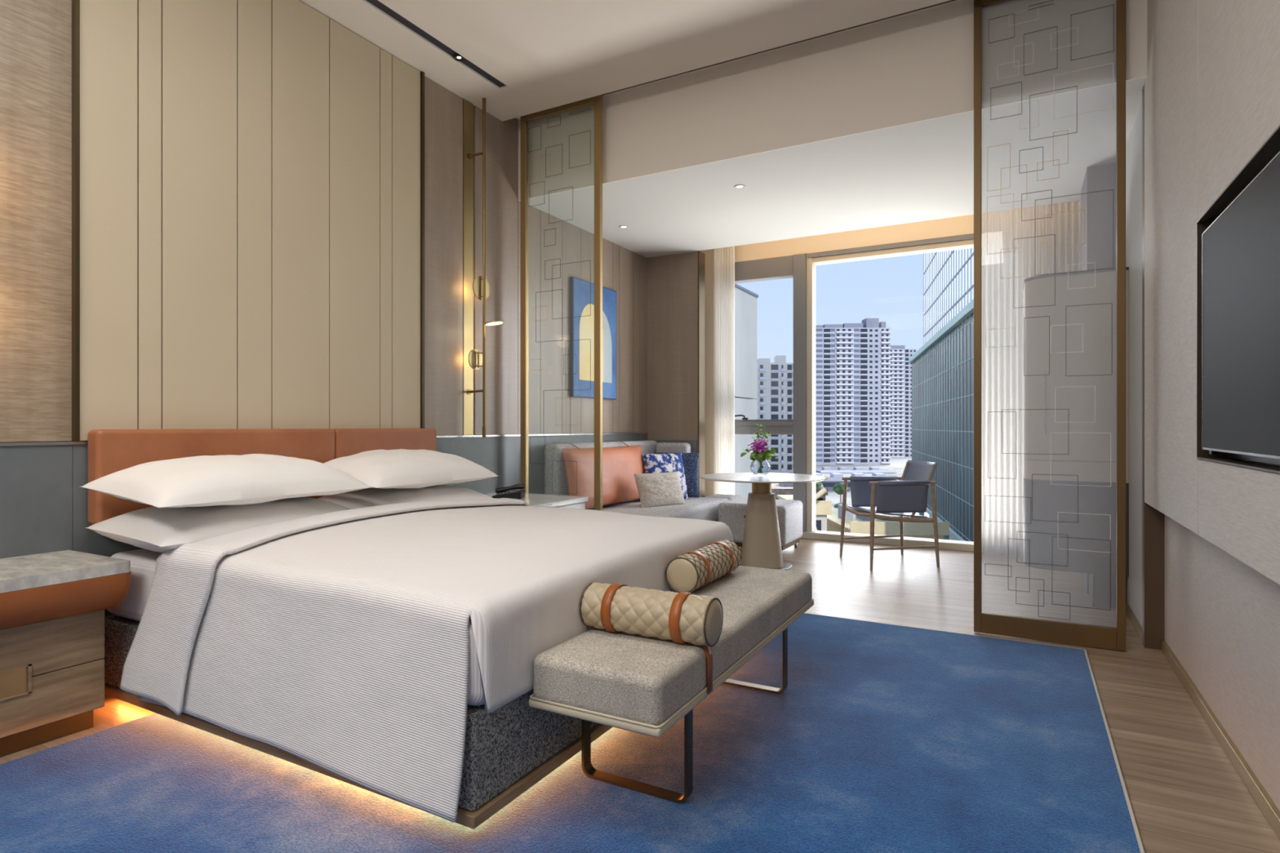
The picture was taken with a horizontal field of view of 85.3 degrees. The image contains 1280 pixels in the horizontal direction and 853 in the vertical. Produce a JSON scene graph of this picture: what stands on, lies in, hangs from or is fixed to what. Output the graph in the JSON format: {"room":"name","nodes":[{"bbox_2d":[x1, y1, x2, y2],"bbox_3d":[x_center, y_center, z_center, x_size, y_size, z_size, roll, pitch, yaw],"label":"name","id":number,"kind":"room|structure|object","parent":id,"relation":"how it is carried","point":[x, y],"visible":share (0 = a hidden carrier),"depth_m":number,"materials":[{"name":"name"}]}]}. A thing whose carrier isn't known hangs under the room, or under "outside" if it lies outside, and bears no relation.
{"room":"hotel room","nodes":[
{"label":"hotel room","id":0,"kind":"room"},
{"bbox_2d":[0,0,668,617],"bbox_3d":[-2.125,-0.800,3.533,0.235,3.900,10.550,0,0,29],"label":"wall","id":1,"kind":"structure","parent":0,"point":[250,170],"depth_m":3.56,"materials":[{"name":"grey wood"}]},
{"bbox_2d":[71,0,79,440],"bbox_3d":[-2.354,-1.131,2.897,0.045,2.383,0.015,0,0,29],"label":"trim","id":2,"kind":"structure","parent":1,"relation":"attached to","point":[75,3],"depth_m":2.89,"materials":[{"name":"brown metal"}]},
{"bbox_2d":[88,428,436,524],"bbox_3d":[-1.825,0.213,3.736,0.095,0.403,1.915,0,0,29],"label":"headboard","id":3,"kind":"object","parent":1,"relation":"attached to","point":[110,451],"visible":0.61,"depth_m":3.33,"materials":[{"name":"orange leather"}]},
{"bbox_2d":[420,71,424,428],"bbox_3d":[-1.439,-1.131,4.566,0.045,2.383,0.022,0,0,29],"label":"trim","id":4,"kind":"structure","parent":1,"relation":"attached to","point":[422,73],"depth_m":4.55,"materials":[{"name":"brown metal"}]},
{"bbox_2d":[466,97,503,437],"bbox_3d":[-1.101,-1.123,4.937,0.266,2.403,0.152,0,0,0],"label":"wall lamp","id":5,"kind":"object","parent":1,"relation":"attached to","point":[481,287],"visible":1,"depth_m":4.92,"materials":[{"name":"gold metal"}]},
{"bbox_2d":[485,321,502,325],"bbox_3d":[-1.033,-0.729,4.930,0.118,0.022,0.118,0,0,29],"label":"diffuser","id":6,"kind":"object","parent":5,"relation":"attached to","point":[490,323],"depth_m":4.90,"materials":[{"name":"beige"}]},
{"bbox_2d":[569,276,616,399],"bbox_3d":[-0.418,-0.785,6.406,0.037,1.050,0.744,0,0,29],"label":"artwork","id":7,"kind":"object","parent":1,"relation":"attached to","point":[582,328],"visible":0.77,"depth_m":6.28,"materials":[{"name":"blue paper"}]},
{"bbox_2d":[299,0,950,121],"bbox_3d":[-1.026,-2.365,1.071,4.530,0.080,7.390,0,0,29],"label":"ceiling","id":8,"kind":"structure","parent":0,"point":[547,54],"depth_m":4.11,"materials":[{"name":"white paint"}]},
{"bbox_2d":[366,0,506,87],"bbox_3d":[-1.784,-2.370,3.223,0.072,0.066,3.535,0,0,29],"label":"downlight slot","id":9,"kind":"object","parent":8,"relation":"attached to","point":[376,3],"visible":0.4,"depth_m":4.18,"materials":[{"name":"grey metal"}]},
{"bbox_2d":[453,53,464,61],"bbox_3d":[-1.143,-2.331,4.391,0.068,0.017,0.068,0,0,29],"label":"spotlight","id":10,"kind":"object","parent":9,"relation":"attached to","point":[458,58],"visible":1,"depth_m":4.39,"materials":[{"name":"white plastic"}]},
{"bbox_2d":[515,0,963,119],"bbox_3d":[0.888,-2.425,4.352,4.330,0.080,0.205,0,0,29],"label":"ceiling track","id":11,"kind":"object","parent":8,"relation":"attached to","point":[950,2],"visible":0.11,"depth_m":4.38,"materials":[{"name":"brown metal"}]},
{"bbox_2d":[520,94,602,511],"bbox_3d":[-0.593,-0.621,5.167,0.720,3.529,0.036,0,0,29],"label":"screen","id":12,"kind":"object","parent":11,"relation":"hanging from","point":[597,100],"visible":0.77,"depth_m":5.16,"materials":[{"name":"brown metal"}]},
{"bbox_2d":[0,537,1279,852],"bbox_3d":[-0.255,1.210,2.478,4.530,0.120,10.500,0,0,29],"label":"floor","id":13,"kind":"structure","parent":0,"point":[1185,794],"depth_m":3.19,"materials":[{"name":"brown wood"}]},
{"bbox_2d":[0,550,131,757],"bbox_3d":[-2.334,0.830,2.419,0.492,0.640,0.795,0,0,29],"label":"bedside table","id":14,"kind":"object","parent":13,"relation":"on","point":[53,605],"visible":1,"depth_m":2.51,"materials":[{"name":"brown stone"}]},
{"bbox_2d":[484,493,587,509],"bbox_3d":[-0.875,0.823,4.780,0.780,0.655,0.700,0,0,29],"label":"bedside table","id":15,"kind":"object","parent":13,"relation":"on","point":[532,500],"depth_m":4.74,"materials":[{"name":"white stone"}]},
{"bbox_2d":[492,484,524,499],"bbox_3d":[-0.908,0.447,4.792,0.203,0.097,0.160,0,0,1],"label":"telephone","id":16,"kind":"object","parent":15,"relation":"on","point":[502,492],"visible":0.99,"depth_m":4.76,"materials":[{"name":"black plastic"}]},
{"bbox_2d":[0,613,1144,852],"bbox_3d":[-0.571,1.144,1.799,3.308,0.012,5.806,0,0,29],"label":"rug","id":17,"kind":"object","parent":13,"relation":"on","point":[880,737],"visible":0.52,"depth_m":2.22,"materials":[{"name":"blue carpet"}]},
{"bbox_2d":[103,549,613,829],"bbox_3d":[-0.897,0.832,3.215,2.074,0.613,1.889,0,0,29],"label":"bed","id":18,"kind":"object","parent":17,"relation":"on","point":[508,749],"visible":0.23,"depth_m":2.14,"materials":[{"name":"grey fabric"}]},
{"bbox_2d":[84,497,350,552],"bbox_3d":[-1.769,0.422,3.075,0.569,0.218,0.930,0,0,29],"label":"bed pillow","id":19,"kind":"object","parent":18,"relation":"on","point":[153,528],"visible":0.45,"depth_m":2.77,"materials":[{"name":"white fabric"}]},
{"bbox_2d":[80,453,370,507],"bbox_3d":[-1.757,0.223,3.045,0.588,0.201,0.940,0,0,29],"label":"bed pillow","id":20,"kind":"object","parent":19,"relation":"on","point":[200,481],"visible":1,"depth_m":2.79,"materials":[{"name":"white fabric"}]},
{"bbox_2d":[317,484,492,509],"bbox_3d":[-1.314,0.419,3.904,0.579,0.204,0.880,0,0,29],"label":"bed pillow","id":21,"kind":"object","parent":18,"relation":"on","point":[366,497],"visible":0.34,"depth_m":3.66,"materials":[{"name":"white fabric"}]},
{"bbox_2d":[323,448,497,488],"bbox_3d":[-1.304,0.228,3.881,0.578,0.202,0.900,0,0,29],"label":"bed pillow","id":22,"kind":"object","parent":21,"relation":"on","point":[399,468],"visible":0.86,"depth_m":3.65,"materials":[{"name":"white fabric"}]},
{"bbox_2d":[120,497,733,822],"bbox_3d":[-0.732,0.723,3.086,1.691,0.675,2.016,0,0,29],"label":"duvet","id":23,"kind":"object","parent":18,"relation":"on","point":[337,642],"visible":0.94,"depth_m":2.27,"materials":[{"name":"white fabric"}]},
{"bbox_2d":[528,565,813,803],"bbox_3d":[0.242,0.904,2.653,0.446,0.468,1.585,0,0,29],"label":"bench","id":24,"kind":"object","parent":17,"relation":"on","point":[637,683],"visible":0.86,"depth_m":2.10,"materials":[{"name":"beige fabric"}]},
{"bbox_2d":[579,582,723,647],"bbox_3d":[0.033,0.602,2.246,0.463,0.157,0.157,0,0,29],"label":"bolster cushion","id":25,"kind":"object","parent":24,"relation":"on","point":[682,617],"visible":1,"depth_m":2.18,"materials":[{"name":"beige leather"}]},
{"bbox_2d":[533,565,812,725],"bbox_3d":[0.240,0.749,2.654,0.433,0.142,1.577,0,0,29],"label":"seat cushion","id":26,"kind":"object","parent":24,"relation":"on","point":[602,677],"depth_m":2.08,"materials":[{"name":"grey fabric"}]},
{"bbox_2d":[665,539,742,592],"bbox_3d":[0.286,0.602,3.025,0.157,0.157,0.508,0,0,29],"label":"bolster cushion","id":27,"kind":"object","parent":24,"relation":"on","point":[688,572],"visible":1,"depth_m":2.86,"materials":[{"name":"beige leather"}]},
{"bbox_2d":[544,440,742,521],"bbox_3d":[0.136,0.647,6.438,0.955,1.005,2.180,0,0,29],"label":"sofa","id":28,"kind":"object","parent":13,"relation":"on","point":[706,508],"visible":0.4,"depth_m":6.03,"materials":[{"name":"grey fabric"}]},
{"bbox_2d":[553,442,594,509],"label":"cushion","id":29,"kind":"object","parent":28,"relation":"on","point":[580,475],"depth_m":5.67,"materials":[{"name":"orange leather"}]},
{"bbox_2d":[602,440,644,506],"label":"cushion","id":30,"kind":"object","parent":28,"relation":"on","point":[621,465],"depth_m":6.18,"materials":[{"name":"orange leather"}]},
{"bbox_2d":[588,497,728,521],"bbox_3d":[0.083,0.807,6.285,0.900,0.204,1.780,0,0,29],"label":"seat cushion","id":31,"kind":"object","parent":28,"relation":"on","point":[694,508],"depth_m":6.13,"materials":[{"name":"grey fabric"}]},
{"bbox_2d":[633,471,684,507],"bbox_3d":[0.178,0.565,6.234,0.501,0.297,0.188,0,0,-38],"label":"throw cushion","id":32,"kind":"object","parent":28,"relation":"on","point":[660,489],"visible":0.98,"depth_m":6.15,"materials":[{"name":"grey fabric"}]},
{"bbox_2d":[642,453,688,498],"bbox_3d":[0.244,0.480,6.665,0.460,0.446,0.197,0,0,-33],"label":"throw cushion","id":33,"kind":"object","parent":28,"relation":"on","point":[673,462],"visible":0.47,"depth_m":6.64,"materials":[{"name":"blue fabric"}]},
{"bbox_2d":[654,452,699,497],"bbox_3d":[0.362,0.478,6.898,0.453,0.443,0.171,0,0,9],"label":"throw cushion","id":34,"kind":"object","parent":28,"relation":"on","point":[691,460],"visible":0.33,"depth_m":6.84,"materials":[{"name":"blue fabric"}]},
{"bbox_2d":[706,493,742,500],"bbox_3d":[0.852,0.807,7.092,0.330,0.204,0.345,0,0,29],"label":"seat cushion","id":35,"kind":"object","parent":28,"relation":"on","point":[730,497],"depth_m":7.02,"materials":[{"name":"grey fabric"}]},
{"bbox_2d":[718,497,802,551],"bbox_3d":[1.133,0.925,6.504,0.640,0.450,0.606,0,0,29],"label":"ottoman","id":36,"kind":"object","parent":13,"relation":"on","point":[732,513],"visible":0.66,"depth_m":6.31,"materials":[{"name":"grey fabric"}]},
{"bbox_2d":[699,472,826,570],"bbox_3d":[1.005,0.781,5.739,1.024,0.738,1.024,0,0,29],"label":"round table","id":37,"kind":"object","parent":13,"relation":"on","point":[762,544],"visible":0.92,"depth_m":5.61,"materials":[{"name":"stone"}]},
{"bbox_2d":[740,423,778,473],"bbox_3d":[1.014,0.195,5.713,0.290,0.432,0.289,0,0,-29],"label":"flower vase","id":38,"kind":"object","parent":37,"relation":"on","point":[762,453],"visible":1,"depth_m":5.69,"materials":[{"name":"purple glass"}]},
{"bbox_2d":[840,460,939,569],"bbox_3d":[2.130,0.724,5.917,0.650,0.853,0.591,0,0,-8],"label":"armchair","id":39,"kind":"object","parent":13,"relation":"on","point":[907,496],"visible":1,"depth_m":5.69,"materials":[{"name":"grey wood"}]},
{"bbox_2d":[973,0,1125,651],"bbox_3d":[2.173,-0.621,3.718,0.699,3.529,0.036,0,0,29],"label":"screen","id":40,"kind":"object","parent":13,"relation":"on","point":[1035,628],"visible":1,"depth_m":3.67,"materials":[{"name":"brown metal"}]},
{"bbox_2d":[1022,266,1128,608],"bbox_3d":[2.857,0.084,4.594,0.569,2.132,0.446,0,0,29],"label":"tall cabinet","id":41,"kind":"object","parent":13,"relation":"on","point":[1091,456],"visible":0.9,"depth_m":4.42,"materials":[{"name":"beige leather"}]},
{"bbox_2d":[645,250,705,497],"bbox_3d":[0.360,-0.315,7.249,0.618,2.930,0.163,0,0,29],"label":"wall","id":42,"kind":"structure","parent":0,"point":[676,282],"depth_m":7.17,"materials":[{"name":"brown wood"}]},
{"bbox_2d":[672,214,973,497],"bbox_3d":[2.235,-0.800,7.015,4.530,3.900,0.250,0,0,29],"label":"wall","id":43,"kind":"structure","parent":0,"point":[963,224],"depth_m":7.18,"materials":[{"name":"beige paint"}]},
{"bbox_2d":[734,233,973,551],"bbox_3d":[2.181,-0.315,6.979,3.010,2.930,0.264,0,0,29],"label":"window","id":44,"kind":"structure","parent":43,"relation":"in","point":[801,267],"depth_m":7.16,"materials":[{"name":"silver metal"}]},
{"bbox_2d":[520,76,1146,257],"bbox_3d":[1.327,-1.810,5.434,4.060,0.060,2.114,0,0,29],"label":"ceiling","id":45,"kind":"structure","parent":0,"point":[923,171],"depth_m":5.09,"materials":[{"name":"grey paint"}]},
{"bbox_2d":[618,225,628,228],"bbox_3d":[-0.144,-1.780,6.193,0.085,0.009,0.085,0,0,29],"label":"recessed light","id":46,"kind":"object","parent":45,"relation":"in","point":[620,226],"visible":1,"depth_m":6.19,"materials":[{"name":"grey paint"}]},
{"bbox_2d":[733,184,745,188],"bbox_3d":[0.741,-1.780,5.154,0.085,0.009,0.085,0,0,29],"label":"recessed light","id":47,"kind":"object","parent":45,"relation":"in","point":[739,186],"visible":1,"depth_m":5.15,"materials":[{"name":"grey paint"}]},
{"bbox_2d":[1080,163,1115,594],"bbox_3d":[3.280,-0.315,4.964,0.185,2.930,0.540,0,0,29],"label":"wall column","id":48,"kind":"structure","parent":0,"point":[1099,247],"depth_m":4.74,"materials":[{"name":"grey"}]},
{"bbox_2d":[1125,0,1279,811],"bbox_3d":[1.615,-0.800,1.481,0.294,3.900,10.550,0,0,29],"label":"wall","id":49,"kind":"structure","parent":0,"point":[1212,82],"depth_m":2.59,"materials":[{"name":"beige paint"}]},
{"bbox_2d":[1125,601,1142,642],"bbox_3d":[3.271,1.125,4.775,0.018,0.050,2.520,0,0,29],"label":"baseboard","id":50,"kind":"structure","parent":49,"relation":"attached to","point":[1133,620],"depth_m":3.98,"materials":[{"name":"brown wood"}]},
{"bbox_2d":[1142,84,1164,649],"bbox_3d":[2.683,-0.588,3.621,0.100,3.475,0.070,0,0,29],"label":"trim","id":51,"kind":"structure","parent":49,"relation":"attached to","point":[1153,520],"depth_m":3.61,"materials":[{"name":"brown paint"}]},
{"bbox_2d":[1161,640,1279,840],"bbox_3d":[0.858,1.123,0.242,0.016,0.055,7.550,0,0,29],"label":"baseboard","id":52,"kind":"structure","parent":49,"relation":"attached to","point":[1270,811],"depth_m":2.40,"materials":[{"name":"brown wood"}]},
{"bbox_2d":[1202,151,1279,458],"bbox_3d":[1.691,-0.294,1.869,0.044,0.778,1.342,0,0,29],"label":"television","id":53,"kind":"object","parent":49,"relation":"attached to","point":[1241,248],"visible":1,"depth_m":2.00,"materials":[{"name":"black glass"}]},
{"bbox_3d":[1.990,-2.100,6.642,4.060,0.060,0.640,0,0,29],"label":"cove","id":54,"kind":"object","parent":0,"visible":0},
{"bbox_2d":[713,245,734,494],"bbox_3d":[0.896,-0.456,7.413,0.241,3.188,0.057,0,0,29],"label":"sheer curtain","id":55,"kind":"object","parent":54,"relation":"hanging from","point":[723,257],"visible":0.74,"depth_m":7.41,"materials":[{"name":"white fabric"}]},
{"bbox_2d":[981,200,1080,557],"bbox_3d":[3.425,-0.456,6.025,0.871,3.188,0.071,0,0,29],"label":"sheer curtain","id":56,"kind":"object","parent":54,"relation":"hanging from","point":[1002,367],"visible":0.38,"depth_m":6.13,"materials":[{"name":"white fabric"}]},
{"bbox_3d":[0.998,-2.296,4.554,4.330,0.909,0.255,0,0,29],"label":"wall","id":57,"kind":"structure","parent":0,"visible":0},
{"bbox_2d":[517,0,1146,200],"bbox_3d":[0.935,-2.265,4.438,4.330,0.970,0.010,0,0,29],"label":"bulkhead","id":58,"kind":"object","parent":57,"relation":"attached to","point":[917,67],"depth_m":4.26,"materials":[{"name":"white paint"}]},
{"label":"outside","id":59,"kind":"structure","parent":0,"visible":0},
{"bbox_2d":[734,284,758,497],"bbox_3d":[-1.461,5.380,27.378,9.100,22.060,10.700,0,0,29],"label":"concrete building","id":60,"kind":"structure","parent":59,"point":[745,300],"depth_m":28.53,"materials":[{"name":"grey concrete"}]},
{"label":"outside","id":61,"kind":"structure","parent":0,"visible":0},
{"bbox_2d":[815,457,928,516],"bbox_3d":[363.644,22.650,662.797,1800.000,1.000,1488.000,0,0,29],"label":"ground","id":62,"kind":"structure","parent":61,"point":[898,464],"depth_m":369.92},
{"bbox_2d":[755,355,793,473],"bbox_3d":[45.794,-1.216,247.450,15.786,46.733,17.100,0,0,0],"label":"apartment tower","id":63,"kind":"structure","parent":62,"relation":"on","point":[775,399],"depth_m":240.01,"materials":[{"name":"grey concrete"}]},
{"bbox_2d":[771,483,827,500],"bbox_3d":[21.863,16.345,141.800,23.614,11.610,34.400,0,0,0],"label":"market hall","id":64,"kind":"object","parent":62,"relation":"on","point":[776,488],"visible":0.13,"depth_m":124.91,"materials":[{"name":"concrete"}]},
{"bbox_2d":[777,474,831,531],"bbox_3d":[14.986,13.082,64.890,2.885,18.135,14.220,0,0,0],"label":"building","id":65,"kind":"structure","parent":62,"relation":"on","point":[823,508],"depth_m":59.60,"materials":[{"name":"grey"}]},
{"bbox_2d":[815,483,823,488],"bbox_3d":[50.826,19.172,200.048,4.285,5.956,4.332,0,0,29],"label":"street tree","id":66,"kind":"object","parent":62,"relation":"on","point":[818,486],"visible":0.27,"depth_m":198.80,"materials":[{"name":"green plant"}]},
{"bbox_2d":[832,482,848,502],"bbox_3d":[57.687,19.063,199.732,4.461,6.175,4.260,0,0,29],"label":"street tree","id":67,"kind":"object","parent":62,"relation":"on","point":[837,488],"visible":0.77,"depth_m":198.88,"materials":[{"name":"green plant"}]},
{"bbox_2d":[833,502,848,507],"bbox_3d":[43.324,19.276,149.915,3.718,5.748,3.586,0,0,29],"label":"street tree","id":68,"kind":"object","parent":62,"relation":"on","point":[836,504],"visible":0.16,"depth_m":149.46,"materials":[{"name":"green plant"}]},
{"bbox_2d":[815,318,890,465],"bbox_3d":[121.329,-20.120,410.450,45.291,84.540,23.100,0,0,0],"label":"apartment tower","id":69,"kind":"structure","parent":62,"relation":"on","point":[853,360],"depth_m":399.98,"materials":[{"name":"grey concrete"}]},
{"bbox_2d":[815,466,897,473],"bbox_3d":[103.742,23.520,344.800,36.143,6.800,30.400,0,0,0],"label":"podium building","id":70,"kind":"structure","parent":62,"relation":"on","point":[824,469],"depth_m":329.98,"materials":[{"name":"grey concrete"}]},
{"bbox_2d":[815,473,898,490],"bbox_3d":[75.338,20.469,254.800,35.508,6.800,30.400,0,0,0],"label":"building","id":71,"kind":"structure","parent":62,"relation":"on","point":[833,479],"depth_m":245.25,"materials":[{"name":"white concrete"}]},
{"bbox_2d":[826,504,949,539],"bbox_3d":[23.030,14.998,69.800,8.762,14.304,16.400,0,0,0],"label":"building","id":72,"kind":"structure","parent":62,"relation":"on","point":[854,523],"depth_m":61.59,"materials":[{"name":"beige concrete"}]},
{"bbox_2d":[890,345,916,457],"bbox_3d":[188.714,-18.099,510.450,20.252,80.650,23.100,0,0,0],"label":"apartment tower","id":73,"kind":"structure","parent":62,"relation":"on","point":[900,368],"depth_m":499.98,"materials":[{"name":"grey concrete"}]},
{"bbox_2d":[908,298,973,542],"bbox_3d":[45.279,5.150,77.591,20.500,34.000,85.300,0,0,16],"label":"office building","id":74,"kind":"structure","parent":62,"relation":"on","point":[943,367],"depth_m":80.43,"materials":[{"name":"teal glass"}]},
{"bbox_2d":[923,248,973,345],"bbox_3d":[51.371,-60.400,76.244,28.040,96.900,86.000,0,0,16],"label":"glass skyscraper","id":75,"kind":"structure","parent":74,"relation":"on","point":[948,275],"depth_m":97.88,"materials":[{"name":"white"}]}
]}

